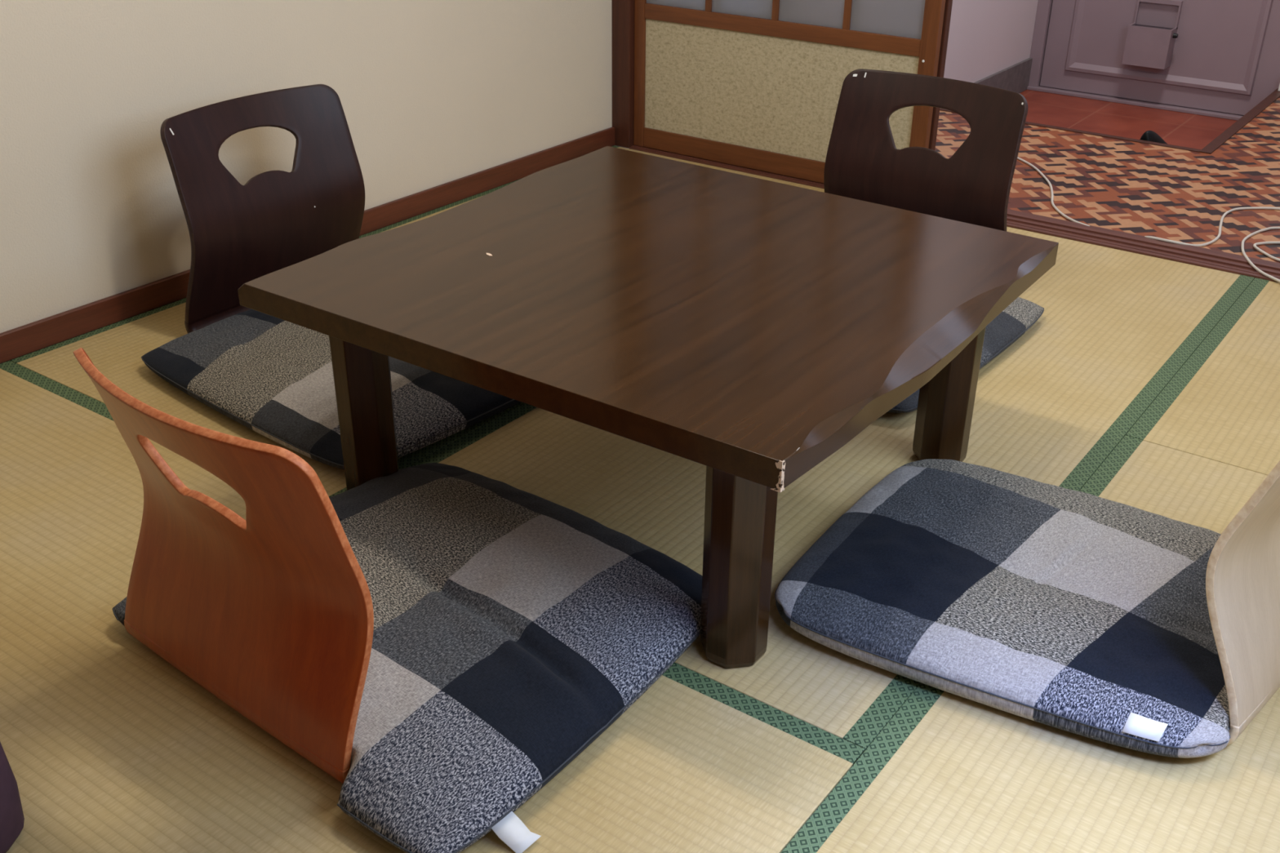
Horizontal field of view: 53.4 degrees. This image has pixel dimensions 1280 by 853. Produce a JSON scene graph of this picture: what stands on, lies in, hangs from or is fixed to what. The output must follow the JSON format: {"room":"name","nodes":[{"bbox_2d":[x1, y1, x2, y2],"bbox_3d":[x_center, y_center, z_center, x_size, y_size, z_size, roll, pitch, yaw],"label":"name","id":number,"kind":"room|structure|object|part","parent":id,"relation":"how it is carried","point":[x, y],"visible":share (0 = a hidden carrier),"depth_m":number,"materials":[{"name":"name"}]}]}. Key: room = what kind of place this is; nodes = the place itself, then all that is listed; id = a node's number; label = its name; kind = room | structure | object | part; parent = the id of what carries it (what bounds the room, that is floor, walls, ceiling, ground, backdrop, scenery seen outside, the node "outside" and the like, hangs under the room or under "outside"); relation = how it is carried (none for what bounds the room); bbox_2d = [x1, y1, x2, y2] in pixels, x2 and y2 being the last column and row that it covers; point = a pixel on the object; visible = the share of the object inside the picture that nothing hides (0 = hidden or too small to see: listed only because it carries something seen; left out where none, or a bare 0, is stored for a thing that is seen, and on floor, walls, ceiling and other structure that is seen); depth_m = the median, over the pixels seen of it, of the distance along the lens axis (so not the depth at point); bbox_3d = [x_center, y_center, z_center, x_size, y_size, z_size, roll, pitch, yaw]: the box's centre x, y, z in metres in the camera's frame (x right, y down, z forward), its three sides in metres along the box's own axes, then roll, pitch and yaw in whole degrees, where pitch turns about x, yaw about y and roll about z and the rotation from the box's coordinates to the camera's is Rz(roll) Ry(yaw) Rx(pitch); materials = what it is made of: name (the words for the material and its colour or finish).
{"room":"japanese tatami room","nodes":[
{"label":"japanese tatami room","id":0,"kind":"room"},
{"bbox_2d":[0,0,628,333],"bbox_3d":[-1.168,-1.177,1.881,0.100,2.540,3.890,19,33,31],"label":"wall","id":1,"kind":"structure","parent":0,"point":[431,93],"depth_m":2.56,"materials":[{"name":"paint"}]},
{"bbox_2d":[0,127,614,364],"bbox_3d":[-1.145,-0.159,2.360,0.012,0.053,3.648,19,33,31],"label":"baseboard","id":2,"kind":"structure","parent":1,"relation":"attached to","point":[24,340],"depth_m":2.61,"materials":[{"name":"red wood"}]},
{"bbox_2d":[612,0,634,148],"bbox_3d":[-0.008,-1.652,3.291,0.062,1.850,0.138,19,33,31],"label":"wooden post","id":3,"kind":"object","parent":1,"relation":"attached to","point":[623,11],"depth_m":3.57,"materials":[{"name":"brown wood"}]},
{"bbox_2d":[943,0,1038,82],"bbox_3d":[0.952,-2.084,3.733,0.100,2.620,1.944,19,33,31],"label":"wall","id":4,"kind":"structure","parent":0,"point":[987,37],"depth_m":4.44,"materials":[{"name":"paint"}]},
{"bbox_2d":[633,0,945,183],"bbox_3d":[0.356,-1.479,3.031,0.890,1.780,0.028,19,33,31],"label":"door","id":5,"kind":"structure","parent":4,"relation":"in","point":[753,84],"depth_m":3.35,"materials":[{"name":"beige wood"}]},
{"bbox_3d":[0.346,-0.718,3.436,0.816,0.055,0.020,19,33,31],"label":"rail","id":6,"kind":"part","parent":5,"relation":"part of","materials":[{"name":"orange wood"}]},
{"bbox_3d":[0.347,-0.875,3.354,0.816,0.301,0.006,19,33,31],"label":"panel","id":7,"kind":"part","parent":5,"relation":"part of","materials":[{"name":"beige paper"}]},
{"bbox_3d":[0.349,-1.026,3.274,0.816,0.040,0.020,19,33,31],"label":"rail","id":8,"kind":"part","parent":5,"relation":"part of","materials":[{"name":"orange wood"}]},
{"bbox_3d":[0.355,-1.634,2.955,0.816,1.334,0.004,19,33,31],"label":"glass pane","id":9,"kind":"part","parent":5,"relation":"part of","materials":[{"name":"grey glass"}]},
{"bbox_2d":[928,0,952,150],"bbox_3d":[0.380,-1.491,3.055,0.890,1.780,0.024,19,33,31],"label":"door frame","id":10,"kind":"structure","parent":4,"relation":"in","point":[948,8],"depth_m":3.07,"materials":[{"name":"brown wood"}]},
{"bbox_2d":[629,145,1279,283],"bbox_3d":[1.030,-0.447,3.053,2.538,0.055,0.115,19,33,31],"label":"door track","id":11,"kind":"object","parent":4,"relation":"attached to","point":[1122,241],"depth_m":2.98,"materials":[{"name":"brown wood"}]},
{"bbox_2d":[973,57,1032,93],"bbox_3d":[0.958,-1.014,4.213,0.012,0.118,1.844,19,33,31],"label":"baseboard","id":12,"kind":"structure","parent":4,"relation":"attached to","point":[1015,77],"depth_m":4.72,"materials":[{"name":"grey wood"}]},
{"bbox_2d":[939,107,1200,152],"bbox_3d":[1.267,-0.906,3.912,0.885,0.033,0.024,19,33,31],"label":"trim","id":13,"kind":"structure","parent":4,"relation":"attached to","point":[941,109],"depth_m":3.81,"materials":[{"name":"brown wood"}]},
{"bbox_2d":[934,97,1279,262],"bbox_3d":[1.854,-0.753,3.602,2.240,0.001,1.868,19,33,31],"label":"carpet","id":14,"kind":"structure","parent":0,"point":[1131,187],"depth_m":3.40,"materials":[{"name":"multicoloured carpet"}]},
{"bbox_2d":[1017,156,1279,282],"bbox_3d":[1.280,-0.571,3.242,0.560,0.021,1.338,-19,33,-32],"label":"power cord","id":15,"kind":"object","parent":14,"relation":"on","point":[1055,208],"visible":0.86,"depth_m":3.01,"materials":[{"name":"white plastic"}]},
{"bbox_2d":[1019,89,1236,149],"bbox_3d":[1.566,-0.976,4.344,0.885,0.060,1.012,19,33,31],"label":"floor","id":16,"kind":"structure","parent":0,"point":[1117,119],"depth_m":4.48,"materials":[{"name":"ceramic"}]},
{"bbox_2d":[1139,130,1166,143],"bbox_3d":[1.605,-0.853,3.894,0.266,0.142,0.073,-20,34,-34],"label":"shoe","id":17,"kind":"object","parent":16,"relation":"on","point":[1148,135],"visible":0.23,"depth_m":3.80,"materials":[{"name":"black leather"}]},
{"bbox_3d":[-0.106,0.299,1.750,2.780,0.068,3.647,19,33,31],"label":"floor","id":18,"kind":"structure","parent":0,"visible":0},
{"bbox_2d":[9,145,824,497],"bbox_3d":[-0.270,-0.326,2.804,0.879,0.050,1.855,19,33,31],"label":"mat","id":19,"kind":"object","parent":18,"relation":"on","point":[117,349],"visible":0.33,"depth_m":2.32,"materials":[{"name":"beige wicker"}]},
{"bbox_2d":[160,84,364,333],"bbox_3d":[-0.607,-0.381,2.397,0.398,0.418,0.420,20,33,32],"label":"chair","id":20,"kind":"object","parent":19,"relation":"on","point":[240,234],"visible":0.72,"depth_m":2.45,"materials":[{"name":"brown wood"}]},
{"bbox_3d":[-0.595,-0.209,2.477,0.365,0.039,0.420,20,33,32],"label":"seat","id":21,"kind":"part","parent":20,"relation":"part of","materials":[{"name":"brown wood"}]},
{"bbox_2d":[141,309,520,469],"bbox_3d":[-0.491,-0.135,2.310,0.672,0.065,0.629,19,33,31],"label":"floor cushion","id":22,"kind":"object","parent":19,"relation":"on","point":[273,376],"visible":0.56,"depth_m":2.14,"materials":[{"name":"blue fabric"}]},
{"bbox_2d":[0,360,864,852],"bbox_3d":[-0.715,0.306,1.592,1.758,0.050,0.879,19,33,31],"label":"mat","id":23,"kind":"object","parent":18,"relation":"on","point":[108,746],"visible":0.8,"depth_m":1.45,"materials":[{"name":"beige wicker"}]},
{"bbox_2d":[0,742,24,852],"bbox_3d":[-0.736,0.293,1.247,0.206,0.296,0.103,6,28,9],"label":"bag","id":24,"kind":"object","parent":23,"relation":"on","point":[11,815],"visible":1,"depth_m":1.28,"materials":[{"name":"fabric"}]},
{"bbox_2d":[73,347,373,783],"bbox_3d":[-0.374,0.095,1.496,0.420,0.418,0.398,21,34,34],"label":"chair","id":25,"kind":"object","parent":23,"relation":"on","point":[270,612],"visible":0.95,"depth_m":1.37,"materials":[{"name":"orange wood"}]},
{"bbox_3d":[-0.366,0.257,1.596,0.420,0.039,0.365,21,34,34],"label":"seat","id":26,"kind":"part","parent":25,"relation":"part of","materials":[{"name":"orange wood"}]},
{"bbox_2d":[111,462,702,852],"bbox_3d":[-0.268,0.227,1.608,0.679,0.080,0.598,19,33,31],"label":"floor cushion","id":27,"kind":"object","parent":23,"relation":"on","point":[513,627],"visible":0.73,"depth_m":1.50,"materials":[{"name":"blue fabric"}]},
{"bbox_2d":[406,226,1254,751],"bbox_3d":[0.444,-0.081,2.350,0.879,0.050,1.855,19,33,31],"label":"mat","id":28,"kind":"object","parent":18,"relation":"on","point":[1115,326],"visible":0.34,"depth_m":2.08,"materials":[{"name":"beige wicker"}]},
{"bbox_2d":[237,146,1058,668],"bbox_3d":[0.039,-0.088,1.925,0.898,0.351,0.863,19,33,31],"label":"table","id":29,"kind":"object","parent":28,"relation":"on","point":[746,329],"visible":0.94,"depth_m":1.71,"materials":[{"name":"wood"}]},
{"bbox_3d":[-0.401,-0.036,1.857,0.082,0.315,0.082,19,33,31],"label":"leg","id":30,"kind":"part","parent":29,"relation":"part of","materials":[{"name":"brown wood"}]},
{"bbox_3d":[0.118,0.143,1.527,0.082,0.315,0.082,19,33,31],"label":"leg","id":31,"kind":"part","parent":29,"relation":"part of","materials":[{"name":"brown wood"}]},
{"bbox_3d":[0.481,-0.088,1.973,0.082,0.315,0.082,19,33,31],"label":"leg","id":32,"kind":"part","parent":29,"relation":"part of","materials":[{"name":"brown wood"}]},
{"bbox_2d":[823,68,1027,231],"bbox_3d":[0.504,-0.459,2.566,0.420,0.418,0.398,19,33,32],"label":"chair","id":33,"kind":"object","parent":28,"relation":"on","point":[864,162],"visible":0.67,"depth_m":2.63,"materials":[{"name":"brown wood"}]},
{"bbox_2d":[887,297,1044,413],"bbox_3d":[0.405,-0.217,2.485,0.604,0.063,0.635,19,33,31],"label":"floor cushion","id":34,"kind":"object","parent":28,"relation":"on","point":[1021,314],"visible":0.1,"depth_m":2.41,"materials":[{"name":"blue fabric"}]},
{"bbox_2d":[774,458,1230,758],"bbox_3d":[0.523,0.206,1.670,0.578,0.074,0.529,19,33,31],"label":"floor cushion","id":35,"kind":"object","parent":28,"relation":"on","point":[1080,613],"visible":0.87,"depth_m":1.59,"materials":[{"name":"blue fabric"}]},
{"bbox_2d":[781,435,1279,852],"bbox_3d":[0.632,0.499,1.252,0.879,0.050,1.823,19,33,31],"label":"mat","id":36,"kind":"object","parent":18,"relation":"on","point":[948,772],"visible":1,"depth_m":1.40,"materials":[{"name":"beige wicker"}]},
{"bbox_2d":[1205,460,1279,745],"bbox_3d":[0.744,0.073,1.527,0.288,0.447,0.420,24,36,37],"label":"chair","id":37,"kind":"object","parent":36,"relation":"on","point":[1242,575],"visible":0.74,"depth_m":1.42,"materials":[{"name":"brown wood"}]},
{"bbox_3d":[0.727,0.245,1.634,0.245,0.042,0.420,24,36,37],"label":"seat","id":38,"kind":"part","parent":37,"relation":"part of","materials":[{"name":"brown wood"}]},
{"bbox_2d":[1125,277,1279,475],"bbox_3d":[1.433,-0.011,2.237,0.879,0.050,0.910,19,33,31],"label":"mat","id":39,"kind":"object","parent":18,"relation":"on","point":[1222,405],"visible":0.93,"depth_m":2.26,"materials":[{"name":"beige wicker"}]},
{"bbox_3d":[2.516,-2.110,3.811,2.340,2.620,0.100,19,33,31],"label":"wall","id":40,"kind":"structure","parent":0,"visible":0},
{"bbox_2d":[1026,0,1279,120],"bbox_3d":[1.881,-2.063,4.183,0.955,2.020,0.125,19,33,31],"label":"door","id":41,"kind":"structure","parent":40,"relation":"in","point":[1220,59],"depth_m":4.55,"materials":[{"name":"paint"}]},
{"bbox_3d":[1.528,-2.200,4.437,0.045,2.020,0.070,19,33,31],"label":"frame","id":42,"kind":"part","parent":41,"relation":"part of","materials":[{"name":"paint"}]},
{"bbox_3d":[1.842,-1.472,4.524,0.150,0.095,0.018,19,33,31],"label":"letter flap frame","id":43,"kind":"part","parent":41,"relation":"part of","materials":[{"name":"metal"}]},
{"bbox_3d":[1.872,-1.619,4.428,0.665,0.835,0.012,19,33,31],"label":"moulding","id":44,"kind":"part","parent":41,"relation":"part of","materials":[{"name":"paint"}]},
{"bbox_3d":[1.890,-1.379,4.490,0.014,0.018,0.018,19,33,31],"label":"letter box knob","id":45,"kind":"part","parent":41,"relation":"part of","materials":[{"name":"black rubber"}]},
{"bbox_3d":[1.853,-0.664,3.649,2.240,0.199,1.868,19,33,31],"label":"floor","id":46,"kind":"structure","parent":0,"visible":0},
{"bbox_2d":[1199,88,1279,154],"bbox_3d":[1.920,-0.962,4.029,0.032,0.034,1.000,19,33,31],"label":"trim","id":47,"kind":"structure","parent":46,"relation":"attached to","point":[1252,113],"depth_m":3.95,"materials":[{"name":"brown wood"}]}
]}

